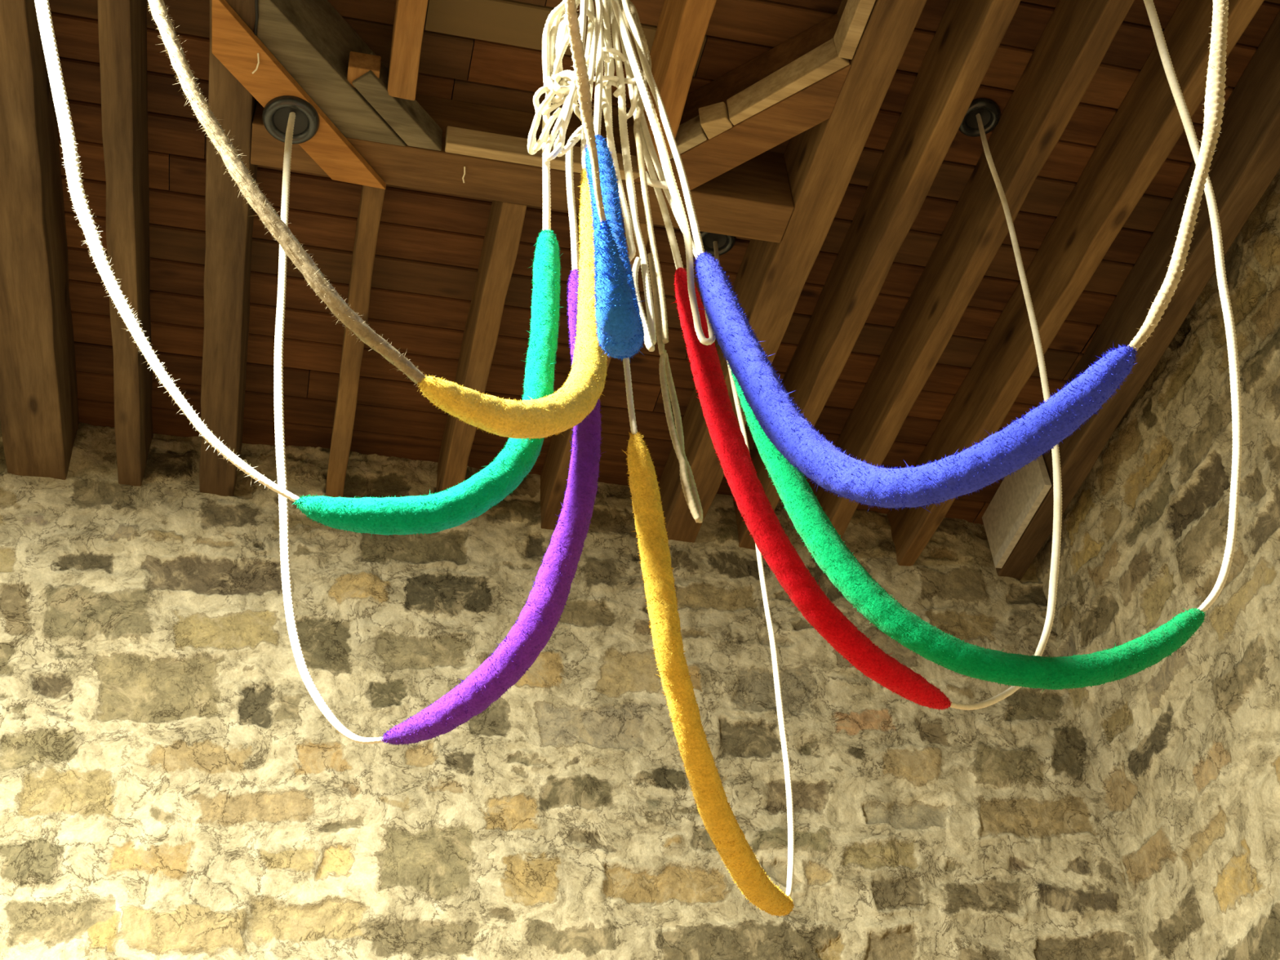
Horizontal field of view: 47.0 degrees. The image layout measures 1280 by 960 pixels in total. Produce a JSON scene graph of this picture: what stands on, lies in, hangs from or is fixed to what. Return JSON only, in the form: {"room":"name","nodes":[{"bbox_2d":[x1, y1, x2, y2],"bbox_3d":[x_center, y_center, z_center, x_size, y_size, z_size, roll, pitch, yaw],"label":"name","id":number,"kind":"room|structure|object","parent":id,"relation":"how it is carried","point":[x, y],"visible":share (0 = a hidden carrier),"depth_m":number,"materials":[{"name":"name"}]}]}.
{"room":"bell ringing chamber","nodes":[
{"label":"bell ringing chamber","id":0,"kind":"room"},
{"bbox_2d":[0,421,1146,959],"bbox_3d":[-0.920,1.609,3.354,6.240,4.980,0.050,6,-41,-12],"label":"wall","id":1,"kind":"structure","parent":0,"point":[174,785],"depth_m":4.28,"materials":[{"name":"beige stone"}]},
{"bbox_2d":[48,0,1279,524],"bbox_3d":[-0.530,-2.030,2.580,5.878,0.026,6.240,6,-41,-12],"label":"ceiling","id":2,"kind":"structure","parent":0,"point":[429,244],"depth_m":4.20,"materials":[{"name":"brown wood"}]},
{"bbox_2d":[0,0,79,479],"bbox_3d":[-1.148,-1.998,2.364,0.174,0.232,6.012,6,-41,-12],"label":"joist","id":3,"kind":"object","parent":2,"relation":"attached to","point":[39,420],"visible":0.91,"depth_m":3.90,"materials":[{"name":"brown wood"}]},
{"bbox_2d":[97,0,153,486],"bbox_3d":[-0.884,-1.968,2.422,0.075,0.232,6.012,6,-41,-12],"label":"joist","id":4,"kind":"object","parent":2,"relation":"attached to","point":[122,24],"visible":0.93,"depth_m":3.77,"materials":[{"name":"brown wood"}]},
{"bbox_2d":[199,0,257,496],"bbox_3d":[-0.632,-1.940,2.478,0.110,0.232,6.012,6,-41,-12],"label":"joist","id":5,"kind":"object","parent":2,"relation":"attached to","point":[229,220],"visible":0.84,"depth_m":3.94,"materials":[{"name":"brown wood"}]},
{"bbox_2d":[253,0,258,35],"bbox_3d":[-0.860,-1.072,3.300,0.011,0.007,0.180,5,-41,-11],"label":"cable","id":6,"kind":"object","parent":5,"relation":"attached to","point":[255,1],"visible":1,"depth_m":3.33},
{"bbox_2d":[212,0,386,189],"bbox_3d":[-0.837,-0.893,3.497,0.104,0.024,0.640,-22,-43,20],"label":"board","id":7,"kind":"object","parent":5,"relation":"attached to","point":[235,45],"visible":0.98,"depth_m":3.44,"materials":[{"name":"orange wood"}]},
{"bbox_2d":[251,53,259,74],"bbox_3d":[-0.881,-0.956,3.385,0.010,0.018,0.050,14,-44,-21],"label":"thread","id":8,"kind":"object","parent":7,"relation":"hanging from","point":[258,57],"visible":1,"depth_m":3.39,"materials":[{"name":"beige fabric"}]},
{"bbox_2d":[262,95,319,144],"bbox_3d":[-0.834,-0.873,3.526,0.134,0.066,0.134,6,-41,-12],"label":"guide","id":9,"kind":"object","parent":7,"relation":"attached to","point":[276,113],"visible":0.94,"depth_m":3.50,"materials":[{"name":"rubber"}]},
{"bbox_2d":[273,0,654,746],"bbox_3d":[-0.420,-0.375,2.655,0.978,1.949,0.167,-32,-48,29],"label":"bell rope","id":10,"kind":"object","parent":9,"relation":"hanging from","point":[536,622],"visible":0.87,"depth_m":2.06,"materials":[{"name":"fabric"}]},
{"bbox_2d":[256,0,405,146],"bbox_3d":[-0.786,-1.016,3.558,0.156,0.228,0.520,-24,-44,22],"label":"wooden beam","id":11,"kind":"structure","parent":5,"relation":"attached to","point":[310,39],"depth_m":3.48,"materials":[{"name":"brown wood"}]},
{"bbox_2d":[346,51,381,87],"bbox_3d":[-0.658,-0.974,3.511,0.074,0.066,0.058,6,-41,-12],"label":"block","id":12,"kind":"object","parent":11,"relation":"attached to","point":[359,64],"visible":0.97,"depth_m":3.48,"materials":[{"name":"orange wood"}]},
{"bbox_2d":[352,52,442,151],"bbox_3d":[-0.591,-0.909,3.596,0.060,0.089,0.273,-24,-44,22],"label":"batten","id":13,"kind":"object","parent":11,"relation":"attached to","point":[409,120],"visible":0.86,"depth_m":3.57,"materials":[{"name":"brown wood"}]},
{"bbox_2d":[250,93,794,243],"bbox_3d":[-0.287,-0.833,3.819,1.380,0.228,0.125,6,-41,-12],"label":"cross beam","id":14,"kind":"structure","parent":5,"relation":"attached to","point":[753,199],"depth_m":3.77,"materials":[{"name":"brown wood"}]},
{"bbox_2d":[462,166,465,182],"bbox_3d":[-0.441,-0.765,3.690,0.007,0.018,0.041,3,-41,-9],"label":"thread","id":15,"kind":"object","parent":14,"relation":"hanging from","point":[464,166],"visible":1,"depth_m":3.69,"materials":[{"name":"beige fabric"}]},
{"bbox_2d":[444,125,639,180],"bbox_3d":[-0.193,-0.817,3.729,0.599,0.072,0.030,6,-41,-12],"label":"batten","id":16,"kind":"object","parent":14,"relation":"attached to","point":[463,141],"visible":0.63,"depth_m":3.68,"materials":[{"name":"brown wood"}]},
{"bbox_2d":[34,0,588,536],"bbox_3d":[-0.679,-0.708,2.539,1.206,2.052,0.104,0,-40,-5],"label":"bell rope","id":17,"kind":"object","parent":2,"relation":"hanging from","point":[455,506],"visible":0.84,"depth_m":2.08,"materials":[{"name":"fabric"}]},
{"bbox_2d":[325,185,385,497],"bbox_3d":[-0.831,-0.408,4.271,0.061,0.232,1.332,6,-41,-12],"label":"joist","id":18,"kind":"object","parent":2,"relation":"attached to","point":[371,200],"visible":0.67,"depth_m":4.13,"materials":[{"name":"brown wood"}]},
{"bbox_2d":[146,0,608,439],"bbox_3d":[-0.589,-0.934,2.347,1.198,1.968,0.091,20,-46,-26],"label":"bell rope","id":19,"kind":"object","parent":2,"relation":"hanging from","point":[561,411],"visible":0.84,"depth_m":1.92,"materials":[{"name":"fabric"}]},
{"bbox_2d":[386,0,428,100],"bbox_3d":[-0.067,-2.408,1.976,0.074,0.232,4.416,6,-41,-12],"label":"joist","id":20,"kind":"object","parent":2,"relation":"attached to","point":[409,20],"visible":1,"depth_m":3.42,"materials":[{"name":"orange wood"}]},
{"bbox_2d":[435,200,526,493],"bbox_3d":[-0.484,-0.369,4.348,0.071,0.232,1.332,6,-41,-12],"label":"joist","id":21,"kind":"object","parent":2,"relation":"attached to","point":[500,246],"visible":0.7,"depth_m":4.14,"materials":[{"name":"brown wood"}]},
{"bbox_2d":[540,219,648,529],"bbox_3d":[-0.155,-0.333,4.420,0.060,0.232,1.332,6,-41,-12],"label":"joist","id":22,"kind":"object","parent":2,"relation":"attached to","point":[555,471],"visible":0.32,"depth_m":4.68,"materials":[{"name":"brown wood"}]},
{"bbox_2d":[564,0,645,360],"bbox_3d":[-0.102,-1.091,2.197,0.108,1.976,1.149,-6,-40,2],"label":"bell rope","id":23,"kind":"object","parent":2,"relation":"hanging from","point":[620,331],"visible":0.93,"depth_m":1.79,"materials":[{"name":"fabric"}]},
{"bbox_2d":[632,0,716,170],"bbox_3d":[0.546,-2.307,2.150,0.075,0.232,4.514,6,-41,-12],"label":"joist","id":24,"kind":"object","parent":2,"relation":"attached to","point":[682,24],"visible":0.54,"depth_m":3.52,"materials":[{"name":"orange wood"}]},
{"bbox_2d":[699,231,736,256],"bbox_3d":[0.214,-0.702,4.219,0.120,0.066,0.120,6,-41,-12],"label":"guide","id":25,"kind":"object","parent":2,"relation":"attached to","point":[725,242],"visible":0.61,"depth_m":4.21,"materials":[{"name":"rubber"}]},
{"bbox_2d":[604,0,795,916],"bbox_3d":[0.129,-0.213,2.973,0.076,2.384,1.346,-12,-41,9],"label":"bell rope","id":26,"kind":"object","parent":25,"relation":"hanging from","point":[715,811],"visible":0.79,"depth_m":1.97,"materials":[{"name":"fabric"}]},
{"bbox_2d":[657,0,926,542],"bbox_3d":[0.814,-1.780,2.797,0.122,0.232,6.012,6,-41,-12],"label":"joist","id":27,"kind":"object","parent":2,"relation":"attached to","point":[821,161],"visible":0.64,"depth_m":3.90,"materials":[{"name":"brown wood"}]},
{"bbox_2d":[626,13,851,190],"bbox_3d":[0.264,-0.934,3.749,0.620,0.228,0.111,-24,-44,22],"label":"wooden beam","id":28,"kind":"structure","parent":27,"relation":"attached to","point":[811,106],"depth_m":3.68,"materials":[{"name":"brown wood"}]},
{"bbox_2d":[645,114,706,171],"bbox_3d":[0.079,-0.849,3.723,0.189,0.082,0.025,-24,-44,22],"label":"batten","id":29,"kind":"object","parent":28,"relation":"attached to","point":[691,133],"visible":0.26,"depth_m":3.68,"materials":[{"name":"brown wood"}]},
{"bbox_2d":[698,102,732,139],"bbox_3d":[0.189,-0.898,3.662,0.069,0.068,0.053,-19,-42,17],"label":"block","id":30,"kind":"object","parent":28,"relation":"attached to","point":[714,119],"visible":0.89,"depth_m":3.64,"materials":[{"name":"brown wood"}]},
{"bbox_2d":[726,38,849,124],"bbox_3d":[0.356,-0.975,3.599,0.318,0.082,0.037,-24,-44,22],"label":"batten","id":31,"kind":"object","parent":28,"relation":"attached to","point":[823,60],"visible":0.86,"depth_m":3.58,"materials":[{"name":"brown wood"}]},
{"bbox_2d":[833,0,875,59],"bbox_3d":[0.839,-2.000,2.431,0.037,0.082,3.022,6,-41,-12],"label":"batten","id":32,"kind":"object","parent":27,"relation":"attached to","point":[855,15],"visible":1,"depth_m":3.47,"materials":[{"name":"brown wood"}]},
{"bbox_2d":[733,0,1020,550],"bbox_3d":[1.048,-1.754,2.849,0.069,0.232,6.012,6,-41,-12],"label":"joist","id":33,"kind":"object","parent":2,"relation":"attached to","point":[967,37],"visible":0.77,"depth_m":3.93,"materials":[{"name":"brown wood"}]},
{"bbox_2d":[611,0,1228,511],"bbox_3d":[0.524,-0.866,2.385,1.224,2.156,0.105,-17,-42,15],"label":"bell rope","id":34,"kind":"object","parent":2,"relation":"hanging from","point":[1006,451],"visible":1,"depth_m":1.86,"materials":[{"name":"fabric"}]},
{"bbox_2d":[813,0,1134,538],"bbox_3d":[1.307,-1.725,2.906,0.067,0.232,6.012,6,-41,-12],"label":"joist","id":35,"kind":"object","parent":2,"relation":"attached to","point":[1077,35],"visible":0.78,"depth_m":4.02,"materials":[{"name":"brown wood"}]},
{"bbox_2d":[958,97,1000,137],"bbox_3d":[0.903,-0.983,3.949,0.120,0.066,0.120,6,-41,-12],"label":"guide","id":36,"kind":"object","parent":2,"relation":"attached to","point":[988,109],"visible":0.77,"depth_m":3.93,"materials":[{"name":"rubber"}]},
{"bbox_2d":[578,0,1062,711],"bbox_3d":[0.445,-0.449,2.904,1.380,2.150,0.079,27,-49,-31],"label":"bell rope","id":37,"kind":"object","parent":36,"relation":"hanging from","point":[769,536],"visible":0.87,"depth_m":2.17,"materials":[{"name":"fabric"}]},
{"bbox_2d":[887,0,1264,566],"bbox_3d":[1.605,-1.692,2.972,0.065,0.232,6.012,6,-41,-12],"label":"joist","id":38,"kind":"object","parent":2,"relation":"attached to","point":[1146,126],"visible":0.81,"depth_m":4.09,"materials":[{"name":"brown wood"}]},
{"bbox_2d":[995,10,1279,580],"bbox_3d":[1.833,-1.667,3.023,0.099,0.232,6.025,4,-41,-10],"label":"joist","id":39,"kind":"object","parent":2,"relation":"attached to","point":[1246,161],"visible":0.66,"depth_m":4.20,"materials":[{"name":"brown wood"}]},
{"bbox_2d":[982,454,1051,568],"bbox_3d":[1.282,0.076,5.032,0.024,0.224,0.452,4,-41,-10],"label":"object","id":40,"kind":"object","parent":39,"relation":"attached to","point":[1020,495],"visible":0.86,"depth_m":5.01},
{"bbox_3d":[-0.091,-1.238,3.045,0.182,0.655,0.182,6,-41,-12],"label":"spider","id":41,"kind":"object","parent":2,"relation":"hanging from","visible":0},
{"bbox_2d":[619,0,1242,693],"bbox_3d":[0.571,-0.590,2.631,1.212,2.254,0.078,3,-41,-9],"label":"bell rope","id":42,"kind":"object","parent":41,"relation":"hanging from","point":[815,529],"visible":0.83,"depth_m":1.98,"materials":[{"name":"fabric"}]},
{"bbox_2d":[1032,168,1279,959],"bbox_3d":[2.205,0.015,1.751,0.051,4.980,6.360,6,-41,-12],"label":"wall","id":43,"kind":"structure","parent":0,"point":[1183,750],"depth_m":4.25,"materials":[{"name":"beige stone"}]}
]}

